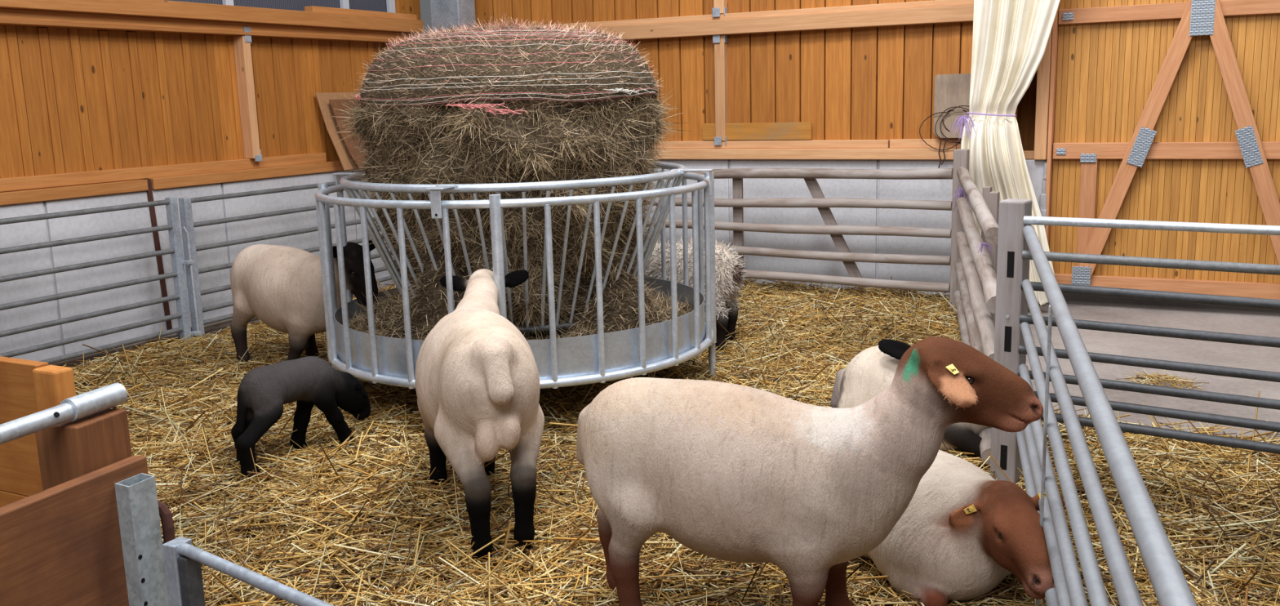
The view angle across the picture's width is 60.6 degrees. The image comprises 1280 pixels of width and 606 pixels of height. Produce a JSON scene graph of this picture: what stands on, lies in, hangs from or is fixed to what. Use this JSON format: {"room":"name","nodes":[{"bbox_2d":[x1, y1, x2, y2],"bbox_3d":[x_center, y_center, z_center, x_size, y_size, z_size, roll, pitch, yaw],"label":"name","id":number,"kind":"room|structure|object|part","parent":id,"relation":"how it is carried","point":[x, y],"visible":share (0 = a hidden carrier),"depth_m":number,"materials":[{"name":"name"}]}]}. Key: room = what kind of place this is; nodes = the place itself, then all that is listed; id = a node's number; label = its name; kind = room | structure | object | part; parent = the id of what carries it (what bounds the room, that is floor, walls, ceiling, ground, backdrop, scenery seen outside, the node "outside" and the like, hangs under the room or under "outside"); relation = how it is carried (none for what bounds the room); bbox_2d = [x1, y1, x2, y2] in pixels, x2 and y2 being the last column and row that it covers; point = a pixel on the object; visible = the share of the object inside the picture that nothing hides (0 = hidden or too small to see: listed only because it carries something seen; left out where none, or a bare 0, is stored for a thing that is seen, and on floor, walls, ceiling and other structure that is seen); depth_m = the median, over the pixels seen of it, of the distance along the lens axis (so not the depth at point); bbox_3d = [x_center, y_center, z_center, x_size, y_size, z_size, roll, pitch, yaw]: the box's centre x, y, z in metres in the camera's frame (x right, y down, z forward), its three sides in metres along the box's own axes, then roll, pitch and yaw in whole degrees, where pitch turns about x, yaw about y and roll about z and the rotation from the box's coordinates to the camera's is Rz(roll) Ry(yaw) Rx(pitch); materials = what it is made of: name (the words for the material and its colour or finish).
{"room":"farm building","nodes":[
{"label":"farm building","id":0,"kind":"room"},
{"bbox_2d":[0,25,395,360],"bbox_3d":[-4.141,-0.425,5.636,0.200,2.175,10.250,4,12,27],"label":"wall","id":1,"kind":"structure","parent":0,"point":[72,100],"depth_m":7.15,"materials":[{"name":"wood"}]},
{"bbox_2d":[0,179,148,205],"bbox_3d":[-4.633,-0.252,4.599,0.175,0.071,5.930,4,12,27],"label":"trim","id":2,"kind":"structure","parent":1,"relation":"attached to","point":[8,197],"depth_m":6.67,"materials":[{"name":"brown wood"}]},
{"bbox_2d":[145,178,172,329],"bbox_3d":[-3.198,-0.294,7.282,0.008,1.060,0.081,4,12,27],"label":"metal strip","id":3,"kind":"object","parent":1,"relation":"attached to","point":[149,193],"visible":0.64,"depth_m":7.27,"materials":[{"name":"brown metal"}]},
{"bbox_2d":[0,152,326,191],"bbox_3d":[-4.268,-0.480,5.348,0.125,0.076,7.650,4,12,27],"label":"trim","id":4,"kind":"structure","parent":1,"relation":"attached to","point":[49,180],"depth_m":7.20,"materials":[{"name":"brown wood"}]},
{"bbox_2d":[0,8,416,43],"bbox_3d":[-4.000,-1.518,5.674,0.185,0.086,8.830,4,12,27],"label":"wooden beam","id":5,"kind":"structure","parent":1,"relation":"attached to","point":[17,17],"depth_m":7.30,"materials":[{"name":"brown wood"}]},
{"bbox_2d":[0,0,423,33],"bbox_3d":[-3.976,-1.611,5.643,0.245,0.106,8.830,4,12,27],"label":"wooden beam","id":6,"kind":"structure","parent":1,"relation":"attached to","point":[144,8],"depth_m":7.47,"materials":[{"name":"brown wood"}]},
{"bbox_2d":[304,5,417,19],"bbox_3d":[-2.248,-2.354,8.917,0.090,0.049,1.260,4,12,27],"label":"timber offcut","id":7,"kind":"object","parent":6,"relation":"on","point":[312,8],"visible":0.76,"depth_m":8.80,"materials":[{"name":"brown wood"}]},
{"bbox_2d":[140,160,343,189],"bbox_3d":[-2.767,-0.983,8.201,0.175,0.075,2.225,4,12,27],"label":"trim","id":8,"kind":"structure","parent":1,"relation":"attached to","point":[175,181],"depth_m":7.85,"materials":[{"name":"brown wood"}]},
{"bbox_2d":[232,26,262,161],"bbox_3d":[-2.837,-1.504,7.910,0.108,0.955,0.077,4,12,27],"label":"trim","id":9,"kind":"structure","parent":1,"relation":"attached to","point":[242,43],"depth_m":7.88,"materials":[{"name":"brown wood"}]},
{"bbox_2d":[167,0,421,20],"bbox_3d":[-3.132,-2.312,7.472,0.100,0.550,5.040,4,12,27],"label":"window","id":10,"kind":"structure","parent":1,"relation":"in","point":[404,6],"depth_m":8.83,"materials":[{"name":"grey glass"}]},
{"bbox_3d":[-2.823,-2.445,8.138,0.015,0.550,2.970,4,12,27],"label":"pane","id":11,"kind":"part","parent":10,"relation":"part of","materials":[{"name":"grey glass"}]},
{"bbox_2d":[315,92,359,170],"bbox_3d":[-2.250,-1.403,8.870,0.245,0.603,0.750,4,12,27],"label":"board","id":12,"kind":"object","parent":1,"relation":"attached to","point":[322,98],"visible":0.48,"depth_m":8.60,"materials":[{"name":"brown wood"}]},
{"bbox_2d":[328,98,368,168],"bbox_3d":[-2.149,-1.381,8.879,0.269,0.544,0.720,4,12,27],"label":"board","id":13,"kind":"object","parent":1,"relation":"attached to","point":[335,105],"visible":0.29,"depth_m":8.64,"materials":[{"name":"brown wood"}]},
{"bbox_2d":[85,283,1279,443],"bbox_3d":[0.292,0.873,4.030,11.000,0.180,11.000,4,12,27],"label":"floor","id":14,"kind":"structure","parent":0,"point":[1163,313],"depth_m":6.31,"materials":[{"name":"concrete"}]},
{"bbox_2d":[77,293,1279,605],"bbox_3d":[0.202,0.618,4.763,8.250,0.076,7.690,4,12,27],"label":"ground","id":15,"kind":"structure","parent":14,"relation":"on","point":[1085,498],"depth_m":3.76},
{"bbox_2d":[0,454,148,605],"bbox_3d":[-1.290,0.787,2.140,0.038,0.732,0.904,3,11,21],"label":"wooden board","id":16,"kind":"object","parent":15,"relation":"on","point":[60,544],"depth_m":2.29,"materials":[{"name":"brown wood"}]},
{"bbox_2d":[35,408,132,490],"bbox_3d":[-1.233,0.665,2.515,0.120,0.840,0.146,2,11,18],"label":"wooden block","id":17,"kind":"object","parent":15,"relation":"on","point":[67,451],"visible":0.41,"depth_m":2.39,"materials":[{"name":"brown wood"}]},
{"bbox_2d":[0,382,127,444],"bbox_3d":[-1.361,0.300,2.032,0.051,0.051,1.021,2,11,19],"label":"pipe","id":18,"kind":"object","parent":17,"relation":"on","point":[73,408],"visible":1,"depth_m":2.36,"materials":[{"name":"grey metal"}]},
{"bbox_2d":[114,472,175,605],"bbox_3d":[-1.097,0.730,2.502,0.052,0.700,0.126,2,11,21],"label":"post","id":19,"kind":"object","parent":15,"relation":"on","point":[140,509],"visible":0.94,"depth_m":2.43,"materials":[{"name":"metal"}]},
{"bbox_2d":[162,536,333,605],"bbox_3d":[-0.472,0.866,2.061,1.420,0.564,0.055,7,13,37],"label":"gate","id":20,"kind":"object","parent":15,"relation":"on","point":[183,560],"visible":1,"depth_m":2.40,"materials":[{"name":"grey metal"}]},
{"bbox_3d":[-1.017,0.803,2.475,0.038,0.562,0.050,4,12,27],"label":"post","id":21,"kind":"part","parent":20,"relation":"part of","materials":[{"name":"grey metal"}]},
{"bbox_2d":[62,271,1279,605],"bbox_3d":[-0.055,0.375,5.422,7.122,0.313,6.856,4,12,27],"label":"bedding","id":22,"kind":"object","parent":15,"relation":"on","point":[192,442],"visible":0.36,"depth_m":4.16,"materials":[{"name":"yellow plant"}]},
{"bbox_2d":[0,355,75,506],"bbox_3d":[-2.221,0.533,3.426,1.425,0.806,0.063,4,12,27],"label":"board panel","id":23,"kind":"object","parent":22,"relation":"on","point":[27,387],"visible":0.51,"depth_m":3.15,"materials":[{"name":"orange wood"}]},
{"bbox_3d":[-1.629,0.575,3.127,0.097,0.802,0.063,4,12,27],"label":"post","id":24,"kind":"part","parent":23,"relation":"part of","materials":[{"name":"orange wood"}]},
{"bbox_2d":[0,196,201,364],"bbox_3d":[-3.910,0.166,5.227,0.100,0.952,4.335,4,12,27],"label":"gate","id":25,"kind":"object","parent":22,"relation":"on","point":[175,251],"visible":0.92,"depth_m":6.64,"materials":[{"name":"metal"}]},
{"bbox_3d":[-3.963,-0.264,5.119,0.033,0.041,4.250,4,12,27],"label":"rail","id":26,"kind":"part","parent":25,"relation":"part of","materials":[{"name":"metal"}]},
{"bbox_3d":[-3.959,-0.107,5.149,0.033,0.041,4.250,4,12,27],"label":"rail","id":27,"kind":"part","parent":25,"relation":"part of","materials":[{"name":"metal"}]},
{"bbox_3d":[-3.955,0.044,5.177,0.033,0.041,4.250,4,12,27],"label":"rail","id":28,"kind":"part","parent":25,"relation":"part of","materials":[{"name":"metal"}]},
{"bbox_3d":[-3.951,0.194,5.205,0.033,0.041,4.250,4,12,27],"label":"rail","id":29,"kind":"part","parent":25,"relation":"part of","materials":[{"name":"metal"}]},
{"bbox_3d":[-3.947,0.339,5.232,0.033,0.041,4.250,4,12,27],"label":"rail","id":30,"kind":"part","parent":25,"relation":"part of","materials":[{"name":"metal"}]},
{"bbox_3d":[-3.944,0.458,5.255,0.033,0.041,4.250,4,12,27],"label":"rail","id":31,"kind":"part","parent":25,"relation":"part of","materials":[{"name":"metal"}]},
{"bbox_3d":[-3.941,0.550,5.272,0.033,0.041,4.250,4,12,27],"label":"rail","id":32,"kind":"part","parent":25,"relation":"part of","materials":[{"name":"metal"}]},
{"bbox_3d":[-2.981,-0.206,7.073,0.050,0.952,0.055,4,12,27],"label":"post","id":33,"kind":"part","parent":25,"relation":"part of","materials":[{"name":"grey metal"}]},
{"bbox_3d":[-2.910,-0.142,7.098,0.037,0.713,0.017,-9,13,-36],"label":"latch rod","id":34,"kind":"part","parent":25,"relation":"part of","materials":[{"name":"metal"}]},
{"bbox_2d":[48,315,258,367],"bbox_3d":[-3.479,0.386,6.344,0.064,0.067,3.400,4,12,27],"label":"wooden pole","id":35,"kind":"object","parent":22,"relation":"on","point":[223,324],"visible":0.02,"depth_m":6.90,"materials":[{"name":"brown wood"}]},
{"bbox_2d":[177,179,391,337],"bbox_3d":[-2.310,-0.462,8.370,0.056,0.940,2.810,4,12,27],"label":"gate","id":36,"kind":"object","parent":22,"relation":"on","point":[184,203],"visible":0.34,"depth_m":7.34,"materials":[{"name":"metal"}]},
{"bbox_3d":[-2.934,-0.229,7.164,0.056,0.920,0.055,4,12,27],"label":"post","id":37,"kind":"part","parent":36,"relation":"part of","materials":[{"name":"grey metal"}]},
{"bbox_3d":[-2.329,-0.899,8.274,0.033,0.031,2.730,4,12,27],"label":"rail","id":38,"kind":"part","parent":36,"relation":"part of","materials":[{"name":"metal"}]},
{"bbox_3d":[-2.324,-0.742,8.304,0.033,0.031,2.730,4,12,27],"label":"rail","id":39,"kind":"part","parent":36,"relation":"part of","materials":[{"name":"metal"}]},
{"bbox_3d":[-2.320,-0.587,8.333,0.033,0.031,2.730,4,12,27],"label":"rail","id":40,"kind":"part","parent":36,"relation":"part of","materials":[{"name":"metal"}]},
{"bbox_3d":[-2.316,-0.440,8.361,0.033,0.031,2.730,4,12,27],"label":"rail","id":41,"kind":"part","parent":36,"relation":"part of","materials":[{"name":"metal"}]},
{"bbox_3d":[-2.309,-0.184,8.409,0.033,0.031,2.730,4,12,27],"label":"rail","id":42,"kind":"part","parent":36,"relation":"part of","materials":[{"name":"metal"}]},
{"bbox_3d":[-2.312,-0.297,8.387,0.033,0.031,2.730,4,12,27],"label":"rail","id":43,"kind":"part","parent":36,"relation":"part of","materials":[{"name":"metal"}]},
{"bbox_3d":[-2.307,-0.101,8.424,0.033,0.031,2.730,4,12,27],"label":"rail","id":44,"kind":"part","parent":36,"relation":"part of","materials":[{"name":"metal"}]},
{"bbox_2d":[231,355,370,480],"bbox_3d":[-1.479,0.469,4.753,0.258,0.464,0.721,7,14,39],"label":"lamb","id":45,"kind":"object","parent":22,"relation":"on","point":[263,392],"visible":0.97,"depth_m":4.67,"materials":[{"name":"black"}]},
{"bbox_2d":[230,240,377,363],"bbox_3d":[-1.921,0.026,6.260,1.163,0.793,0.483,6,13,34],"label":"sheep","id":46,"kind":"object","parent":22,"relation":"on","point":[281,286],"visible":0.77,"depth_m":6.08},
{"bbox_2d":[414,268,544,561],"bbox_3d":[-0.626,0.362,4.256,0.469,0.801,1.621,-3,11,-7],"label":"sheep","id":47,"kind":"object","parent":22,"relation":"on","point":[477,378],"visible":0.98,"depth_m":3.59},
{"bbox_2d":[315,161,716,388],"bbox_3d":[-0.627,-0.125,5.777,2.031,1.144,2.029,4,12,27],"label":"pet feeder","id":48,"kind":"object","parent":22,"relation":"on","point":[602,357],"visible":0.64,"depth_m":5.07,"materials":[{"name":"metal"}]},
{"bbox_3d":[-1.631,-0.174,5.748,0.049,0.905,0.050,4,12,27],"label":"post","id":49,"kind":"part","parent":48,"relation":"part of","materials":[{"name":"metal"}]},
{"bbox_3d":[-0.611,-0.019,4.777,0.049,0.905,0.050,4,12,27],"label":"post","id":50,"kind":"part","parent":48,"relation":"part of","materials":[{"name":"metal"}]},
{"bbox_2d":[324,12,691,338],"bbox_3d":[-0.650,-0.666,5.694,1.793,1.639,1.857,8,14,41],"label":"hay bale","id":51,"kind":"object","parent":48,"relation":"on","point":[500,103],"visible":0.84,"depth_m":5.08,"materials":[{"name":"brown plant"}]},
{"bbox_3d":[-0.640,-0.609,5.686,2.018,0.038,2.018,4,12,27],"label":"rail","id":52,"kind":"part","parent":48,"relation":"part of","materials":[{"name":"metal"}]},
{"bbox_3d":[-0.642,-0.668,5.674,1.768,0.038,1.768,4,12,27],"label":"rail","id":53,"kind":"part","parent":48,"relation":"part of","materials":[{"name":"metal"}]},
{"bbox_3d":[-0.619,0.187,5.835,2.022,0.042,2.022,4,12,27],"label":"rail","id":54,"kind":"part","parent":48,"relation":"part of","materials":[{"name":"metal"}]},
{"bbox_2d":[348,223,693,340],"bbox_3d":[-0.624,-0.150,5.772,1.895,0.712,1.894,6,13,36],"label":"hay","id":55,"kind":"object","parent":48,"relation":"on","point":[428,305],"visible":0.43,"depth_m":5.27},
{"bbox_3d":[-0.623,0.025,5.805,1.172,0.030,1.172,4,12,27],"label":"rail","id":56,"kind":"part","parent":48,"relation":"part of","materials":[{"name":"metal"}]},
{"bbox_3d":[0.372,-0.233,5.775,0.049,0.905,0.050,4,12,27],"label":"post","id":57,"kind":"part","parent":48,"relation":"part of","materials":[{"name":"metal"}]},
{"bbox_3d":[0.383,0.162,5.849,0.038,0.500,0.038,4,12,27],"label":"leg","id":58,"kind":"part","parent":48,"relation":"part of","materials":[{"name":"metal"}]},
{"bbox_2d":[633,235,746,351],"bbox_3d":[0.168,-0.089,6.809,1.098,0.690,0.487,6,13,35],"label":"sheep","id":59,"kind":"object","parent":22,"relation":"on","point":[728,273],"visible":0.29,"depth_m":6.52},
{"bbox_2d":[644,149,969,309],"bbox_3d":[0.806,-0.586,8.170,3.219,1.110,0.184,4,12,28],"label":"fence","id":60,"kind":"object","parent":22,"relation":"on","point":[961,157],"visible":0.58,"depth_m":7.84,"materials":[{"name":"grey wood"}]},
{"bbox_3d":[0.750,-0.573,8.191,3.101,0.082,0.074,4,12,27],"label":"rail","id":61,"kind":"part","parent":60,"relation":"part of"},
{"bbox_3d":[0.745,-0.751,8.158,3.101,0.089,0.074,4,12,27],"label":"rail","id":62,"kind":"part","parent":60,"relation":"part of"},
{"bbox_3d":[0.755,-0.390,8.227,3.101,0.088,0.072,4,12,27],"label":"rail","id":63,"kind":"part","parent":60,"relation":"part of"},
{"bbox_3d":[0.740,-0.958,8.120,3.101,0.101,0.083,4,12,27],"label":"rail","id":64,"kind":"part","parent":60,"relation":"part of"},
{"bbox_3d":[0.760,-0.219,8.260,3.101,0.110,0.074,4,12,27],"label":"rail","id":65,"kind":"part","parent":60,"relation":"part of","materials":[{"name":"grey wood"}]},
{"bbox_3d":[2.155,-0.476,7.387,0.090,1.110,0.090,4,12,27],"label":"post","id":66,"kind":"part","parent":60,"relation":"part of","materials":[{"name":"grey metal"}]},
{"bbox_2d":[952,186,970,209],"bbox_3d":[2.147,-0.692,7.270,0.138,0.155,0.074,4,12,27],"label":"knot","id":67,"kind":"object","parent":60,"relation":"attached to","point":[958,188],"visible":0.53,"depth_m":7.27,"materials":[{"name":"purple fabric"}]},
{"bbox_2d":[574,336,1043,605],"bbox_3d":[0.422,0.518,3.026,1.286,0.897,0.459,2,11,18],"label":"sheep","id":68,"kind":"object","parent":22,"relation":"on","point":[727,471],"visible":1,"depth_m":2.87},
{"bbox_2d":[830,338,989,458],"bbox_3d":[1.193,0.370,4.748,0.762,0.468,0.491,5,12,29],"label":"sheep","id":69,"kind":"object","parent":22,"relation":"on","point":[873,370],"visible":0.36,"depth_m":4.65},
{"bbox_2d":[861,448,1065,605],"bbox_3d":[0.954,0.682,3.338,0.497,0.417,1.014,-4,11,-13],"label":"sheep","id":70,"kind":"object","parent":22,"relation":"on","point":[963,530],"visible":0.68,"depth_m":3.15},
{"bbox_2d":[953,166,999,464],"bbox_3d":[1.801,-0.102,5.735,0.185,1.005,3.222,1,11,14],"label":"fence","id":71,"kind":"object","parent":22,"relation":"on","point":[976,273],"visible":0.69,"depth_m":5.47,"materials":[{"name":"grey wood"}]},
{"bbox_3d":[1.755,0.082,5.783,0.077,0.167,3.221,1,11,14],"label":"rail","id":72,"kind":"part","parent":71,"relation":"part of","materials":[{"name":"grey wood"}]},
{"bbox_3d":[1.760,0.276,5.825,0.075,0.129,3.209,1,11,14],"label":"rail","id":73,"kind":"part","parent":71,"relation":"part of","materials":[{"name":"grey wood"}]},
{"bbox_3d":[1.750,-0.109,5.746,0.077,0.137,3.220,1,11,14],"label":"rail","id":74,"kind":"part","parent":71,"relation":"part of","materials":[{"name":"grey wood"}]},
{"bbox_3d":[1.743,-0.328,5.705,0.078,0.146,3.220,1,11,14],"label":"rail","id":75,"kind":"part","parent":71,"relation":"part of","materials":[{"name":"grey wood"}]},
{"bbox_3d":[1.780,-0.566,5.827,0.077,0.127,2.883,1,11,14],"label":"rail","id":76,"kind":"part","parent":71,"relation":"part of","materials":[{"name":"grey wood"}]},
{"bbox_2d":[976,242,992,253],"bbox_3d":[1.573,-0.251,4.995,0.071,0.051,0.034,4,12,27],"label":"knot","id":77,"kind":"object","parent":71,"relation":"attached to","point":[985,244],"visible":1,"depth_m":4.99,"materials":[{"name":"purple fabric"}]},
{"bbox_2d":[990,198,1031,483],"bbox_3d":[1.392,0.160,4.114,0.096,1.094,0.101,6,13,35],"label":"post","id":78,"kind":"object","parent":22,"relation":"on","point":[1012,269],"visible":0.65,"depth_m":4.05,"materials":[{"name":"grey wood"}]},
{"bbox_2d":[1016,224,1197,605],"bbox_3d":[1.011,0.498,2.595,0.057,1.008,3.090,1,11,16],"label":"gate","id":79,"kind":"object","parent":15,"relation":"on","point":[1170,584],"visible":0.93,"depth_m":2.33,"materials":[{"name":"metal"}]},
{"bbox_3d":[1.019,0.799,2.666,0.033,0.082,3.061,1,11,16],"label":"rail","id":80,"kind":"part","parent":79,"relation":"part of","materials":[{"name":"metal"}]},
{"bbox_3d":[1.016,0.670,2.642,0.033,0.100,3.061,1,11,16],"label":"rail","id":81,"kind":"part","parent":79,"relation":"part of","materials":[{"name":"metal"}]},
{"bbox_3d":[1.012,0.556,2.620,0.637,0.097,3.006,4,12,27],"label":"rail","id":82,"kind":"part","parent":79,"relation":"part of","materials":[{"name":"metal"}]},
{"bbox_3d":[1.009,0.413,2.593,0.637,0.129,3.006,4,12,27],"label":"rail","id":83,"kind":"part","parent":79,"relation":"part of","materials":[{"name":"metal"}]},
{"bbox_3d":[1.004,0.258,2.564,0.637,0.124,3.006,4,12,27],"label":"rail","id":84,"kind":"part","parent":79,"relation":"part of","materials":[{"name":"metal"}]},
{"bbox_2d":[1017,215,1279,453],"bbox_3d":[2.473,0.280,3.295,2.628,1.100,0.056,6,13,35],"label":"fence","id":85,"kind":"object","parent":15,"relation":"on","point":[1250,268],"visible":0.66,"depth_m":3.73,"materials":[{"name":"metal"}]},
{"bbox_3d":[2.467,0.373,3.325,2.600,0.033,0.033,6,13,35],"label":"rail","id":86,"kind":"part","parent":85,"relation":"part of","materials":[{"name":"metal"}]},
{"bbox_3d":[2.465,0.282,3.308,2.600,0.033,0.033,6,13,35],"label":"rail","id":87,"kind":"part","parent":85,"relation":"part of","materials":[{"name":"metal"}]},
{"bbox_3d":[2.462,0.170,3.287,2.600,0.033,0.033,6,13,35],"label":"rail","id":88,"kind":"part","parent":85,"relation":"part of","materials":[{"name":"metal"}]},
{"bbox_3d":[2.458,0.047,3.264,2.600,0.033,0.033,6,13,35],"label":"rail","id":89,"kind":"part","parent":85,"relation":"part of","materials":[{"name":"metal"}]},
{"bbox_3d":[2.455,-0.064,3.243,2.600,0.033,0.033,6,13,35],"label":"rail","id":90,"kind":"part","parent":85,"relation":"part of","materials":[{"name":"metal"}]},
{"bbox_3d":[2.452,-0.189,3.220,2.600,0.031,0.031,6,13,35],"label":"rail","id":91,"kind":"part","parent":85,"relation":"part of","materials":[{"name":"metal"}]},
{"bbox_3d":[2.469,0.448,3.340,2.600,0.033,0.033,6,13,35],"label":"rail","id":92,"kind":"part","parent":85,"relation":"part of","materials":[{"name":"metal"}]},
{"bbox_3d":[2.471,0.520,3.353,2.600,0.033,0.033,6,13,35],"label":"rail","id":93,"kind":"part","parent":85,"relation":"part of","materials":[{"name":"metal"}]},
{"bbox_2d":[1120,368,1209,390],"bbox_3d":[2.678,0.396,5.614,0.351,0.086,0.373,-6,12,-25],"label":"clump","id":94,"kind":"object","parent":15,"relation":"on","point":[1171,378],"visible":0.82,"depth_m":5.60,"materials":[{"name":"yellow plant"}]},
{"bbox_2d":[474,0,1046,304],"bbox_3d":[0.505,-1.492,8.725,5.275,2.880,0.266,4,12,27],"label":"wall","id":95,"kind":"structure","parent":0,"point":[869,82],"depth_m":8.29,"materials":[{"name":"wood"}]},
{"bbox_2d":[430,0,475,33],"bbox_3d":[-1.584,-1.739,9.532,0.295,3.020,0.240,4,12,27],"label":"column","id":96,"kind":"structure","parent":95,"relation":"attached to","point":[444,12],"depth_m":9.30,"materials":[{"name":"grey metal"}]},
{"bbox_2d":[712,0,727,17],"bbox_3d":[0.620,-2.537,8.420,0.097,0.660,0.125,4,12,27],"label":"trim","id":97,"kind":"structure","parent":95,"relation":"attached to","point":[720,6],"depth_m":8.42,"materials":[{"name":"brown wood"}]},
{"bbox_2d":[712,34,728,145],"bbox_3d":[0.644,-1.667,8.584,0.097,0.850,0.125,4,12,27],"label":"trim","id":98,"kind":"structure","parent":95,"relation":"attached to","point":[721,61],"depth_m":8.54,"materials":[{"name":"brown wood"}]},
{"bbox_2d":[524,0,973,28],"bbox_3d":[0.607,-2.222,8.534,4.460,0.047,0.150,4,12,27],"label":"trim","id":99,"kind":"structure","parent":95,"relation":"attached to","point":[934,2],"depth_m":8.23,"materials":[{"name":"brown wood"}]},
{"bbox_2d":[570,4,973,40],"bbox_3d":[0.598,-2.140,8.526,4.460,0.110,0.200,4,12,27],"label":"wooden beam","id":100,"kind":"structure","parent":95,"relation":"attached to","point":[960,13],"depth_m":8.12,"materials":[{"name":"brown wood"}]},
{"bbox_2d":[648,147,960,159],"bbox_3d":[0.428,-1.202,8.804,4.900,0.081,0.200,4,12,27],"label":"trim","id":101,"kind":"structure","parent":95,"relation":"attached to","point":[932,153],"depth_m":8.24,"materials":[{"name":"brown wood"}]},
{"bbox_2d":[933,73,970,137],"bbox_3d":[2.277,-1.385,7.702,0.415,0.447,0.042,4,12,27],"label":"plywood board","id":102,"kind":"object","parent":101,"relation":"on","point":[950,90],"visible":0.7,"depth_m":7.73,"materials":[{"name":"beige wood"}]},
{"bbox_2d":[649,137,961,148],"bbox_3d":[0.437,-1.277,8.813,4.900,0.063,0.150,4,12,27],"label":"trim","id":103,"kind":"structure","parent":95,"relation":"attached to","point":[893,143],"depth_m":8.29,"materials":[{"name":"brown wood"}]},
{"bbox_2d":[702,121,812,140],"bbox_3d":[0.899,-1.331,8.497,0.900,0.132,0.020,4,12,27],"label":"plank","id":104,"kind":"object","parent":103,"relation":"on","point":[748,131],"visible":1,"depth_m":8.46,"materials":[{"name":"orange wood"}]},
{"bbox_2d":[919,105,968,168],"bbox_3d":[2.216,-0.881,7.797,0.467,1.032,0.062,4,12,27],"label":"coil","id":105,"kind":"object","parent":95,"relation":"hanging from","point":[955,107],"visible":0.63,"depth_m":7.75,"materials":[{"name":"brown rubber"}]},
{"bbox_2d":[960,0,1060,306],"bbox_3d":[2.513,-1.287,7.264,0.733,2.691,0.234,3,11,21],"label":"curtain","id":106,"kind":"object","parent":95,"relation":"attached to","point":[1010,37],"visible":0.57,"depth_m":7.32,"materials":[{"name":"white fabric"}]},
{"bbox_2d":[951,111,1016,138],"bbox_3d":[2.333,-1.198,7.426,0.414,0.194,0.195,4,12,27],"label":"tie","id":107,"kind":"object","parent":106,"relation":"attached to","point":[963,117],"visible":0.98,"depth_m":7.41,"materials":[{"name":"purple fabric"}]},
{"bbox_2d":[1017,69,1037,150],"bbox_3d":[2.742,-1.921,7.757,0.320,1.780,0.480,4,12,27],"label":"opening","id":108,"kind":"structure","parent":95,"relation":"attached to","point":[1027,104],"depth_m":8.04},
{"bbox_2d":[1022,150,1034,159],"bbox_3d":[2.676,-1.035,7.656,0.160,0.058,0.070,4,12,27],"label":"trim","id":109,"kind":"structure","parent":95,"relation":"attached to","point":[1028,154],"depth_m":7.61,"materials":[{"name":"brown wood"}]},
{"bbox_2d":[1033,28,1052,159],"bbox_3d":[2.758,-1.855,7.430,0.080,1.748,0.140,4,12,27],"label":"trim","id":110,"kind":"structure","parent":95,"relation":"attached to","point":[1043,73],"depth_m":7.46,"materials":[{"name":"brown wood"}]},
{"bbox_2d":[1042,4,1059,305],"bbox_3d":[2.840,-1.357,7.534,0.027,2.770,0.180,4,12,27],"label":"trim","id":111,"kind":"structure","parent":95,"relation":"attached to","point":[1055,25],"depth_m":7.49,"materials":[{"name":"brown wood"}]},
{"bbox_2d":[1048,0,1279,299],"bbox_3d":[4.330,-1.267,6.759,3.331,2.640,0.158,4,12,27],"label":"door","id":112,"kind":"structure","parent":95,"relation":"in","point":[1166,110],"depth_m":7.24,"materials":[{"name":"wood"}]},
{"bbox_3d":[2.890,-1.039,7.513,0.060,0.045,0.008,4,12,27],"label":"nail plate","id":113,"kind":"part","parent":112,"relation":"part of","materials":[{"name":"metal"}]},
{"bbox_3d":[2.871,-1.923,7.344,0.070,0.050,0.008,4,12,27],"label":"nail plate","id":114,"kind":"part","parent":112,"relation":"part of","materials":[{"name":"metal"}]},
{"bbox_3d":[3.046,-0.181,7.557,0.120,0.140,0.008,4,12,27],"label":"nail plate","id":115,"kind":"part","parent":112,"relation":"part of","materials":[{"name":"metal"}]},
{"bbox_3d":[3.048,-0.984,7.442,0.100,0.060,0.008,4,12,27],"label":"nail plate","id":116,"kind":"part","parent":112,"relation":"part of","materials":[{"name":"metal"}]},
{"bbox_3d":[3.319,-1.031,7.244,0.174,0.269,0.008,4,12,27],"label":"nail plate","id":117,"kind":"part","parent":112,"relation":"part of","materials":[{"name":"metal"}]},
{"bbox_3d":[4.336,-0.952,6.821,3.320,0.109,0.055,4,12,27],"label":"rail","id":118,"kind":"part","parent":112,"relation":"part of","materials":[{"name":"brown wood"}]},
{"bbox_3d":[4.361,-0.044,6.991,3.320,0.130,0.055,4,12,27],"label":"rail","id":119,"kind":"part","parent":112,"relation":"part of","materials":[{"name":"brown wood"}]},
{"bbox_3d":[4.312,-1.833,6.655,3.320,0.098,0.055,4,12,27],"label":"rail","id":120,"kind":"part","parent":112,"relation":"part of","materials":[{"name":"brown wood"}]},
{"bbox_3d":[3.572,-1.852,6.947,0.135,0.300,0.008,4,12,27],"label":"nail plate","id":121,"kind":"part","parent":112,"relation":"part of","materials":[{"name":"metal"}]},
{"bbox_3d":[3.875,-0.993,6.964,0.174,0.269,0.008,4,12,27],"label":"nail plate","id":122,"kind":"part","parent":112,"relation":"part of","materials":[{"name":"metal"}]}
]}

